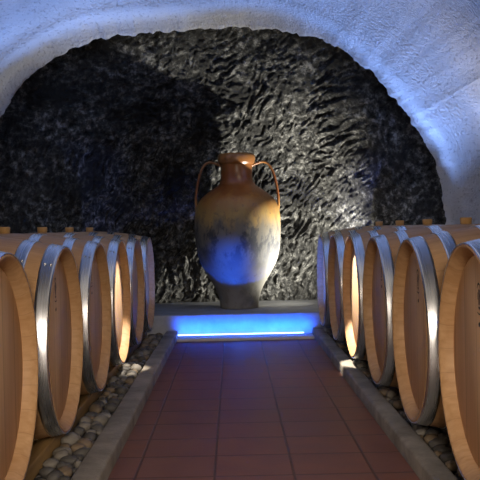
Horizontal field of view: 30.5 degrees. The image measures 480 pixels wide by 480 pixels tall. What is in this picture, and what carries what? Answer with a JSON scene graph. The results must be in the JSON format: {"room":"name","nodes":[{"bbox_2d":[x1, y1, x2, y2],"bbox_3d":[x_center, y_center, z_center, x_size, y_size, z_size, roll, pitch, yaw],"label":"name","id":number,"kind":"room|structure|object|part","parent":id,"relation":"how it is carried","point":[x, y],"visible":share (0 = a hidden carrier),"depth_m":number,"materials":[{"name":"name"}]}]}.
{"room":"wine cellar","nodes":[
{"label":"wine cellar","id":0,"kind":"room"},
{"bbox_2d":[0,26,446,302],"bbox_3d":[-0.112,-0.491,6.490,3.500,2.350,1.103,-1,1,0],"label":"wall","id":1,"kind":"structure","parent":0,"point":[117,133],"depth_m":6.21,"materials":[{"name":"grey stone"}]},
{"bbox_2d":[0,0,479,178],"bbox_3d":[-0.161,-0.889,2.262,3.234,1.162,7.752,-1,1,0],"label":"ceiling","id":2,"kind":"structure","parent":0,"point":[425,53],"depth_m":5.37,"materials":[{"name":"paint"}]},
{"bbox_2d":[107,338,419,479],"bbox_3d":[-0.008,0.721,2.860,3.800,0.080,9.100,-1,1,0],"label":"floor","id":3,"kind":"structure","parent":0,"point":[250,409],"depth_m":3.23,"materials":[{"name":"tile"}]},
{"bbox_2d":[34,346,150,479],"bbox_3d":[-0.957,0.685,2.197,0.992,0.032,7.190,-1,1,0],"label":"gravel","id":4,"kind":"object","parent":3,"relation":"on","point":[38,477],"visible":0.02,"depth_m":2.81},
{"bbox_2d":[39,467,54,477],"bbox_3d":[-0.551,0.665,2.518,0.041,0.033,0.056,-2,1,-31],"label":"pebble","id":5,"kind":"object","parent":4,"relation":"on","point":[44,471],"visible":0.69,"depth_m":2.50,"materials":[{"name":"grey stone"}]},
{"bbox_2d":[42,458,58,468],"bbox_3d":[-0.559,0.663,2.603,0.050,0.032,0.040,-1,1,0],"label":"pebble","id":6,"kind":"object","parent":4,"relation":"on","point":[51,462],"visible":0.73,"depth_m":2.59,"materials":[{"name":"grey stone"}]},
{"bbox_2d":[45,470,63,479],"bbox_3d":[-0.518,0.665,2.463,0.045,0.035,0.058,-1,1,12],"label":"pebble","id":7,"kind":"object","parent":4,"relation":"on","point":[55,474],"visible":0.9,"depth_m":2.45,"materials":[{"name":"grey stone"}]},
{"bbox_2d":[54,449,68,460],"bbox_3d":[-0.544,0.659,2.684,0.048,0.038,0.058,-1,1,-10],"label":"pebble","id":8,"kind":"object","parent":4,"relation":"on","point":[58,455],"visible":0.67,"depth_m":2.67,"materials":[{"name":"grey stone"}]},
{"bbox_2d":[52,446,71,455],"bbox_3d":[-0.553,0.659,2.732,0.065,0.037,0.051,-1,1,39],"label":"pebble","id":9,"kind":"object","parent":4,"relation":"on","point":[60,447],"visible":0.54,"depth_m":2.72,"materials":[{"name":"grey stone"}]},
{"bbox_2d":[56,462,72,469],"bbox_3d":[-0.514,0.665,2.574,0.051,0.031,0.041,-1,1,11],"label":"pebble","id":10,"kind":"object","parent":4,"relation":"on","point":[59,464],"visible":0.54,"depth_m":2.56,"materials":[{"name":"grey stone"}]},
{"bbox_2d":[59,476,70,479],"bbox_3d":[-0.484,0.668,2.436,0.036,0.026,0.046,-2,1,-27],"label":"pebble","id":11,"kind":"object","parent":4,"relation":"on","point":[61,477],"visible":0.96,"depth_m":2.43,"materials":[{"name":"grey stone"}]},
{"bbox_2d":[58,466,72,476],"bbox_3d":[-0.501,0.664,2.526,0.042,0.028,0.052,-2,1,-31],"label":"pebble","id":12,"kind":"object","parent":4,"relation":"on","point":[66,470],"visible":0.71,"depth_m":2.51,"materials":[{"name":"stone"}]},
{"bbox_2d":[60,443,70,447],"bbox_3d":[-0.555,0.663,2.797,0.037,0.033,0.055,-2,1,-36],"label":"pebble","id":13,"kind":"object","parent":4,"relation":"on","point":[68,445],"visible":0.37,"depth_m":2.79,"materials":[{"name":"brown stone"}]},
{"bbox_2d":[59,455,77,464],"bbox_3d":[-0.512,0.662,2.642,0.062,0.032,0.043,-1,1,12],"label":"pebble","id":14,"kind":"object","parent":4,"relation":"on","point":[71,459],"visible":0.66,"depth_m":2.63,"materials":[{"name":"grey stone"}]},
{"bbox_2d":[60,432,80,444],"bbox_3d":[-0.553,0.653,2.876,0.049,0.050,0.063,0,1,42],"label":"pebble","id":15,"kind":"object","parent":4,"relation":"on","point":[71,438],"visible":0.62,"depth_m":2.86,"materials":[{"name":"grey stone"}]},
{"bbox_2d":[73,459,80,467],"bbox_3d":[-0.480,0.665,2.610,0.027,0.028,0.035,-2,1,-37],"label":"pebble","id":16,"kind":"object","parent":4,"relation":"on","point":[77,463],"visible":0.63,"depth_m":2.60,"materials":[{"name":"grey stone"}]},
{"bbox_2d":[70,443,85,451],"bbox_3d":[-0.509,0.659,2.779,0.046,0.034,0.051,0,1,45],"label":"pebble","id":17,"kind":"object","parent":4,"relation":"on","point":[74,447],"visible":0.53,"depth_m":2.77,"materials":[{"name":"stone"}]},
{"bbox_2d":[72,426,84,435],"bbox_3d":[-0.554,0.657,3.024,0.044,0.033,0.054,-1,1,-13],"label":"pebble","id":18,"kind":"object","parent":4,"relation":"on","point":[80,430],"visible":0.74,"depth_m":3.01,"materials":[{"name":"grey stone"}]},
{"bbox_2d":[74,454,83,460],"bbox_3d":[-0.493,0.666,2.677,0.034,0.025,0.030,-2,1,-40],"label":"pebble","id":19,"kind":"object","parent":4,"relation":"on","point":[80,457],"visible":0.45,"depth_m":2.67,"materials":[{"name":"grey stone"}]},
{"bbox_2d":[72,447,89,457],"bbox_3d":[-0.490,0.660,2.720,0.061,0.036,0.044,-2,1,-24],"label":"pebble","id":20,"kind":"object","parent":4,"relation":"on","point":[83,451],"visible":0.57,"depth_m":2.71,"materials":[{"name":"grey stone"}]},
{"bbox_2d":[76,438,92,448],"bbox_3d":[-0.498,0.657,2.831,0.051,0.037,0.063,-2,1,-34],"label":"pebble","id":21,"kind":"object","parent":4,"relation":"on","point":[86,441],"visible":0.6,"depth_m":2.82,"materials":[{"name":"brown stone"}]},
{"bbox_2d":[78,421,90,431],"bbox_3d":[-0.545,0.656,3.085,0.042,0.037,0.052,-1,1,33],"label":"pebble","id":22,"kind":"object","parent":4,"relation":"on","point":[86,425],"visible":0.69,"depth_m":3.07,"materials":[{"name":"grey stone"}]},
{"bbox_2d":[24,331,146,479],"bbox_3d":[-0.626,0.642,3.494,0.067,0.050,4.580,-1,1,0],"label":"wooden rail","id":23,"kind":"object","parent":4,"relation":"on","point":[42,449],"visible":0.27,"depth_m":2.80,"materials":[{"name":"brown wood"}]},
{"bbox_2d":[0,251,37,479],"bbox_3d":[-0.910,0.315,2.052,0.750,0.696,0.670,-1,1,0],"label":"wine barrel","id":24,"kind":"object","parent":23,"relation":"on","point":[18,330],"visible":1,"depth_m":2.22,"materials":[{"name":"brown wood"}]},
{"bbox_2d":[0,237,82,440],"bbox_3d":[-0.916,0.306,2.762,0.750,0.696,0.670,-1,1,-1],"label":"wine barrel","id":25,"kind":"object","parent":23,"relation":"on","point":[51,271],"visible":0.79,"depth_m":2.72,"materials":[{"name":"brown wood"}]},
{"bbox_2d":[0,227,111,395],"bbox_3d":[-0.922,0.296,3.469,0.750,0.696,0.670,-1,1,0],"label":"wine barrel","id":26,"kind":"object","parent":23,"relation":"on","point":[90,257],"visible":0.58,"depth_m":3.44,"materials":[{"name":"brown wood"}]},
{"bbox_2d":[25,227,130,366],"bbox_3d":[-0.927,0.287,4.162,0.750,0.696,0.670,-1,1,0],"label":"wine barrel","id":27,"kind":"object","parent":23,"relation":"on","point":[115,249],"visible":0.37,"depth_m":4.20,"materials":[{"name":"brown wood"}]},
{"bbox_2d":[58,227,144,345],"bbox_3d":[-0.933,0.278,4.857,0.750,0.696,0.670,-1,1,0],"label":"wine barrel","id":28,"kind":"object","parent":23,"relation":"on","point":[133,246],"visible":0.23,"depth_m":4.93,"materials":[{"name":"brown wood"}]},
{"bbox_2d":[86,227,154,330],"bbox_3d":[-0.939,0.268,5.542,0.750,0.696,0.670,-1,1,0],"label":"wine barrel","id":29,"kind":"object","parent":23,"relation":"on","point":[146,244],"visible":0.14,"depth_m":5.66,"materials":[{"name":"brown wood"}]},
{"bbox_2d":[79,416,91,423],"bbox_3d":[-0.554,0.653,3.156,0.043,0.044,0.055,-1,1,-5],"label":"pebble","id":30,"kind":"object","parent":4,"relation":"on","point":[84,418],"visible":0.52,"depth_m":3.14,"materials":[{"name":"grey stone"}]},
{"bbox_2d":[83,432,96,440],"bbox_3d":[-0.499,0.657,2.920,0.045,0.034,0.062,-1,1,5],"label":"pebble","id":31,"kind":"object","parent":4,"relation":"on","point":[90,435],"visible":0.63,"depth_m":2.91,"materials":[{"name":"grey stone"}]},
{"bbox_2d":[84,412,96,415],"bbox_3d":[-0.553,0.654,3.253,0.041,0.035,0.053,-2,1,-35],"label":"pebble","id":32,"kind":"object","parent":4,"relation":"on","point":[87,413],"visible":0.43,"depth_m":3.24,"materials":[{"name":"stone"}]},
{"bbox_2d":[89,404,101,413],"bbox_3d":[-0.552,0.650,3.374,0.050,0.039,0.070,-2,1,-23],"label":"pebble","id":33,"kind":"object","parent":4,"relation":"on","point":[97,408],"visible":0.77,"depth_m":3.36,"materials":[{"name":"brown stone"}]},
{"bbox_2d":[91,423,103,430],"bbox_3d":[-0.494,0.656,3.060,0.044,0.032,0.054,-2,1,-32],"label":"pebble","id":34,"kind":"object","parent":4,"relation":"on","point":[97,426],"visible":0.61,"depth_m":3.05,"materials":[{"name":"grey stone"}]},
{"bbox_2d":[92,414,108,425],"bbox_3d":[-0.501,0.648,3.162,0.049,0.048,0.062,-1,1,26],"label":"pebble","id":35,"kind":"object","parent":4,"relation":"on","point":[102,418],"visible":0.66,"depth_m":3.15,"materials":[{"name":"grey stone"}]},
{"bbox_2d":[96,412,111,418],"bbox_3d":[-0.500,0.653,3.232,0.063,0.038,0.049,-1,1,-6],"label":"pebble","id":36,"kind":"object","parent":4,"relation":"on","point":[109,415],"visible":0.29,"depth_m":3.22,"materials":[{"name":"grey stone"}]},
{"bbox_2d":[102,391,110,396],"bbox_3d":[-0.562,0.651,3.720,0.053,0.027,0.036,-1,1,32],"label":"pebble","id":37,"kind":"object","parent":4,"relation":"on","point":[106,393],"visible":0.63,"depth_m":3.70,"materials":[{"name":"stone"}]},
{"bbox_2d":[105,387,114,392],"bbox_3d":[-0.557,0.648,3.778,0.048,0.034,0.042,-1,1,2],"label":"pebble","id":38,"kind":"object","parent":4,"relation":"on","point":[111,389],"visible":0.64,"depth_m":3.76,"materials":[{"name":"stone"}]},
{"bbox_2d":[104,403,117,412],"bbox_3d":[-0.498,0.650,3.407,0.059,0.036,0.047,-1,1,-15],"label":"pebble","id":39,"kind":"object","parent":4,"relation":"on","point":[111,407],"visible":0.73,"depth_m":3.39,"materials":[{"name":"grey stone"}]},
{"bbox_2d":[107,393,117,398],"bbox_3d":[-0.528,0.651,3.652,0.039,0.031,0.050,-1,1,30],"label":"pebble","id":40,"kind":"object","parent":4,"relation":"on","point":[111,394],"visible":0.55,"depth_m":3.64,"materials":[{"name":"grey stone"}]},
{"bbox_2d":[107,398,120,405],"bbox_3d":[-0.501,0.649,3.499,0.060,0.039,0.047,-1,1,22],"label":"pebble","id":41,"kind":"object","parent":4,"relation":"on","point":[112,400],"visible":0.51,"depth_m":3.48,"materials":[{"name":"grey stone"}]},
{"bbox_2d":[108,376,119,382],"bbox_3d":[-0.571,0.641,3.995,0.049,0.044,0.059,-1,1,41],"label":"pebble","id":42,"kind":"object","parent":4,"relation":"on","point":[112,378],"visible":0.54,"depth_m":3.98,"materials":[{"name":"grey stone"}]},
{"bbox_2d":[115,380,123,383],"bbox_3d":[-0.542,0.644,3.954,0.045,0.034,0.061,-1,1,24],"label":"pebble","id":43,"kind":"object","parent":4,"relation":"on","point":[116,381],"visible":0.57,"depth_m":3.93,"materials":[{"name":"grey stone"}]},
{"bbox_2d":[115,386,127,394],"bbox_3d":[-0.503,0.643,3.738,0.052,0.045,0.066,-1,1,-14],"label":"pebble","id":44,"kind":"object","parent":4,"relation":"on","point":[122,389],"visible":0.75,"depth_m":3.71,"materials":[{"name":"grey stone"}]},
{"bbox_2d":[118,367,128,370],"bbox_3d":[-0.570,0.640,4.331,0.060,0.034,0.048,-1,1,-6],"label":"pebble","id":45,"kind":"object","parent":4,"relation":"on","point":[119,368],"visible":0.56,"depth_m":4.32,"materials":[{"name":"grey stone"}]},
{"bbox_2d":[125,378,134,383],"bbox_3d":[-0.497,0.643,3.987,0.050,0.036,0.045,-1,1,9],"label":"pebble","id":46,"kind":"object","parent":4,"relation":"on","point":[128,380],"visible":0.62,"depth_m":3.97,"materials":[{"name":"stone"}]},
{"bbox_2d":[126,373,137,378],"bbox_3d":[-0.510,0.642,4.148,0.056,0.033,0.043,-1,1,19],"label":"pebble","id":47,"kind":"object","parent":4,"relation":"on","point":[128,374],"visible":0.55,"depth_m":4.13,"materials":[{"name":"beige stone"}]},
{"bbox_2d":[129,364,141,373],"bbox_3d":[-0.512,0.632,4.314,0.050,0.052,0.065,-1,1,19],"label":"pebble","id":48,"kind":"object","parent":4,"relation":"on","point":[137,367],"visible":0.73,"depth_m":4.30,"materials":[{"name":"beige stone"}]},
{"bbox_2d":[136,356,145,362],"bbox_3d":[-0.524,0.633,4.654,0.055,0.040,0.048,-1,1,0],"label":"pebble","id":49,"kind":"object","parent":4,"relation":"on","point":[140,358],"visible":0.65,"depth_m":4.63,"materials":[{"name":"grey stone"}]},
{"bbox_2d":[141,350,149,354],"bbox_3d":[-0.528,0.628,4.875,0.055,0.042,0.043,-2,1,-21],"label":"pebble","id":50,"kind":"object","parent":4,"relation":"on","point":[145,352],"visible":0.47,"depth_m":4.86,"materials":[{"name":"grey stone"}]},
{"bbox_2d":[148,334,156,339],"bbox_3d":[-0.551,0.618,5.529,0.055,0.049,0.067,-1,1,32],"label":"pebble","id":51,"kind":"object","parent":4,"relation":"on","point":[151,336],"visible":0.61,"depth_m":5.51,"materials":[{"name":"grey stone"}]},
{"bbox_2d":[71,331,177,479],"bbox_3d":[-0.420,0.673,2.206,0.083,0.053,7.200,-1,1,0],"label":"trim","id":52,"kind":"structure","parent":3,"relation":"on","point":[99,462],"depth_m":3.12,"materials":[{"name":"concrete"}]},
{"bbox_2d":[147,299,330,336],"bbox_3d":[-0.049,0.558,6.345,2.340,0.154,1.108,-1,1,0],"label":"plinth","id":53,"kind":"object","parent":3,"relation":"on","point":[274,316],"visible":0.4,"depth_m":5.82,"materials":[{"name":"concrete"}]},
{"bbox_2d":[195,152,280,308],"bbox_3d":[-0.016,-0.067,6.270,0.613,1.094,0.613,-1,1,0],"label":"amphora","id":54,"kind":"object","parent":53,"relation":"on","point":[238,223],"visible":1,"depth_m":6.07,"materials":[{"name":"ceramic"}]},
{"bbox_3d":[-0.223,-0.371,6.264,0.204,0.377,0.031,-1,1,0],"label":"handle","id":55,"kind":"part","parent":54,"relation":"part of","materials":[{"name":"ceramic"}]},
{"bbox_3d":[0.180,-0.379,6.267,0.204,0.377,0.031,-1,1,0],"label":"handle","id":56,"kind":"part","parent":54,"relation":"part of","materials":[{"name":"ceramic"}]},
{"bbox_2d":[177,333,313,341],"bbox_3d":[0.035,0.633,5.707,0.881,0.018,0.170,-1,1,0],"label":"trim","id":57,"kind":"structure","parent":3,"relation":"on","point":[299,335],"depth_m":5.63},
{"bbox_2d":[312,328,457,479],"bbox_3d":[0.543,0.652,2.213,0.073,0.052,7.200,-1,1,0],"label":"trim","id":58,"kind":"structure","parent":3,"relation":"on","point":[421,458],"depth_m":3.07,"materials":[{"name":"concrete"}]},
{"bbox_2d":[345,353,463,479],"bbox_3d":[0.953,0.645,2.212,0.746,0.032,7.190,-1,1,0],"label":"gravel","id":59,"kind":"object","parent":3,"relation":"on","point":[454,473],"visible":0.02,"depth_m":2.49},
{"bbox_2d":[353,359,364,364],"bbox_3d":[0.591,0.611,4.387,0.059,0.044,0.051,-1,1,-10],"label":"pebble","id":60,"kind":"object","parent":59,"relation":"on","point":[356,361],"visible":0.4,"depth_m":4.37,"materials":[{"name":"grey stone"}]},
{"bbox_2d":[356,363,366,367],"bbox_3d":[0.586,0.614,4.254,0.058,0.040,0.047,-1,1,-4],"label":"pebble","id":61,"kind":"object","parent":59,"relation":"on","point":[359,365],"visible":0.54,"depth_m":4.24,"materials":[{"name":"grey stone"}]},
{"bbox_2d":[362,371,370,376],"bbox_3d":[0.591,0.621,4.079,0.053,0.031,0.036,-1,1,1],"label":"pebble","id":62,"kind":"object","parent":59,"relation":"on","point":[365,373],"visible":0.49,"depth_m":4.07,"materials":[{"name":"stone"}]},
{"bbox_2d":[378,385,388,388],"bbox_3d":[0.608,0.624,3.726,0.044,0.032,0.057,-1,1,19],"label":"pebble","id":63,"kind":"object","parent":59,"relation":"on","point":[379,386],"visible":0.39,"depth_m":3.70,"materials":[{"name":"grey stone"}]},
{"bbox_2d":[379,388,389,396],"bbox_3d":[0.597,0.624,3.602,0.066,0.034,0.045,-1,1,-11],"label":"pebble","id":64,"kind":"object","parent":59,"relation":"on","point":[383,392],"visible":0.43,"depth_m":3.59,"materials":[{"name":"beige stone"}]},
{"bbox_2d":[386,389,396,398],"bbox_3d":[0.611,0.623,3.540,0.044,0.046,0.056,-1,1,1],"label":"pebble","id":65,"kind":"object","parent":59,"relation":"on","point":[391,393],"visible":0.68,"depth_m":3.52,"materials":[{"name":"beige stone"}]},
{"bbox_2d":[388,399,397,405],"bbox_3d":[0.593,0.629,3.380,0.045,0.034,0.057,-2,1,-35],"label":"pebble","id":66,"kind":"object","parent":59,"relation":"on","point":[390,401],"visible":0.35,"depth_m":3.37,"materials":[{"name":"grey stone"}]},
{"bbox_2d":[393,400,403,409],"bbox_3d":[0.603,0.626,3.331,0.053,0.038,0.060,-1,1,-19],"label":"pebble","id":67,"kind":"object","parent":59,"relation":"on","point":[397,404],"visible":0.72,"depth_m":3.31,"materials":[{"name":"stone"}]},
{"bbox_2d":[411,423,416,429],"bbox_3d":[0.606,0.634,3.005,0.044,0.036,0.057,-1,1,5],"label":"pebble","id":68,"kind":"object","parent":59,"relation":"on","point":[413,425],"visible":0.24,"depth_m":2.98,"materials":[{"name":"grey stone"}]},
{"bbox_2d":[415,429,425,435],"bbox_3d":[0.596,0.639,2.914,0.044,0.025,0.034,-1,1,8],"label":"pebble","id":69,"kind":"object","parent":59,"relation":"on","point":[419,431],"visible":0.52,"depth_m":2.90,"materials":[{"name":"grey stone"}]},
{"bbox_2d":[416,424,430,430],"bbox_3d":[0.614,0.631,2.954,0.049,0.043,0.056,-2,1,-43],"label":"pebble","id":70,"kind":"object","parent":59,"relation":"on","point":[423,427],"visible":0.38,"depth_m":2.93,"materials":[{"name":"grey stone"}]},
{"bbox_2d":[423,434,437,443],"bbox_3d":[0.606,0.635,2.795,0.048,0.038,0.054,-1,1,10],"label":"pebble","id":71,"kind":"object","parent":59,"relation":"on","point":[428,437],"visible":0.54,"depth_m":2.78,"materials":[{"name":"brown stone"}]},
{"bbox_2d":[425,427,441,434],"bbox_3d":[0.636,0.633,2.883,0.048,0.039,0.068,-1,1,28],"label":"pebble","id":72,"kind":"object","parent":59,"relation":"on","point":[434,430],"visible":0.53,"depth_m":2.87,"materials":[{"name":"grey stone"}]},
{"bbox_2d":[428,437,447,448],"bbox_3d":[0.618,0.636,2.743,0.062,0.039,0.049,-1,1,2],"label":"pebble","id":73,"kind":"object","parent":59,"relation":"on","point":[435,441],"visible":0.63,"depth_m":2.73,"materials":[{"name":"grey stone"}]},
{"bbox_2d":[434,450,441,456],"bbox_3d":[0.595,0.645,2.645,0.028,0.022,0.035,-1,1,4],"label":"pebble","id":74,"kind":"object","parent":59,"relation":"on","point":[438,453],"visible":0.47,"depth_m":2.64,"materials":[{"name":"brown stone"}]},
{"bbox_2d":[432,444,451,453],"bbox_3d":[0.615,0.639,2.683,0.045,0.033,0.061,-2,1,-37],"label":"pebble","id":75,"kind":"object","parent":59,"relation":"on","point":[443,448],"visible":0.65,"depth_m":2.67,"materials":[{"name":"grey stone"}]},
{"bbox_2d":[438,433,448,439],"bbox_3d":[0.656,0.635,2.823,0.042,0.034,0.060,-1,1,9],"label":"pebble","id":76,"kind":"object","parent":59,"relation":"on","point":[441,435],"visible":0.43,"depth_m":2.80,"materials":[{"name":"stone"}]},
{"bbox_2d":[439,453,454,463],"bbox_3d":[0.607,0.639,2.569,0.044,0.037,0.060,-1,1,-4],"label":"pebble","id":77,"kind":"object","parent":59,"relation":"on","point":[444,457],"visible":0.59,"depth_m":2.55,"materials":[{"name":"grey stone"}]},
{"bbox_2d":[445,460,457,471],"bbox_3d":[0.602,0.642,2.498,0.039,0.034,0.057,-1,1,21],"label":"pebble","id":78,"kind":"object","parent":59,"relation":"on","point":[451,465],"visible":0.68,"depth_m":2.48,"materials":[{"name":"brown stone"}]},
{"bbox_3d":[0.709,0.620,3.505,0.067,0.038,4.580,-1,1,0],"label":"wooden rail","id":79,"kind":"object","parent":59,"relation":"on","visible":0},
{"bbox_2d":[317,221,388,326],"bbox_3d":[0.887,0.230,5.571,0.750,0.696,0.670,-1,1,0],"label":"wine barrel","id":80,"kind":"object","parent":79,"relation":"on","point":[324,238],"visible":0.17,"depth_m":5.55,"materials":[{"name":"brown wood"}]},
{"bbox_2d":[328,220,408,340],"bbox_3d":[0.892,0.239,4.880,0.750,0.696,0.670,-1,1,0],"label":"wine barrel","id":81,"kind":"object","parent":79,"relation":"on","point":[337,241],"visible":0.19,"depth_m":4.92,"materials":[{"name":"brown wood"}]},
{"bbox_2d":[342,219,437,360],"bbox_3d":[0.898,0.248,4.189,0.750,0.696,0.670,-1,1,0],"label":"wine barrel","id":82,"kind":"object","parent":79,"relation":"on","point":[355,244],"visible":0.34,"depth_m":4.20,"materials":[{"name":"brown wood"}]},
{"bbox_2d":[363,217,479,387],"bbox_3d":[0.904,0.258,3.498,0.750,0.696,0.670,-1,1,0],"label":"wine barrel","id":83,"kind":"object","parent":79,"relation":"on","point":[381,252],"visible":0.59,"depth_m":3.47,"materials":[{"name":"brown wood"}]},
{"bbox_2d":[392,225,479,428],"bbox_3d":[0.909,0.267,2.806,0.750,0.696,0.670,-1,1,0],"label":"wine barrel","id":84,"kind":"object","parent":79,"relation":"on","point":[421,261],"visible":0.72,"depth_m":2.76,"materials":[{"name":"brown wood"}]},
{"bbox_2d":[438,239,479,479],"bbox_3d":[0.915,0.276,2.111,0.750,0.696,0.670,-1,1,0],"label":"wine barrel","id":85,"kind":"object","parent":79,"relation":"on","point":[459,308],"visible":1,"depth_m":2.26,"materials":[{"name":"brown wood"}]},
{"bbox_2d":[440,170,479,224],"bbox_3d":[1.443,0.150,2.289,0.186,1.058,7.750,-1,1,0],"label":"wall","id":86,"kind":"structure","parent":0,"point":[461,192],"depth_m":5.40,"materials":[{"name":"paint"}]}
]}

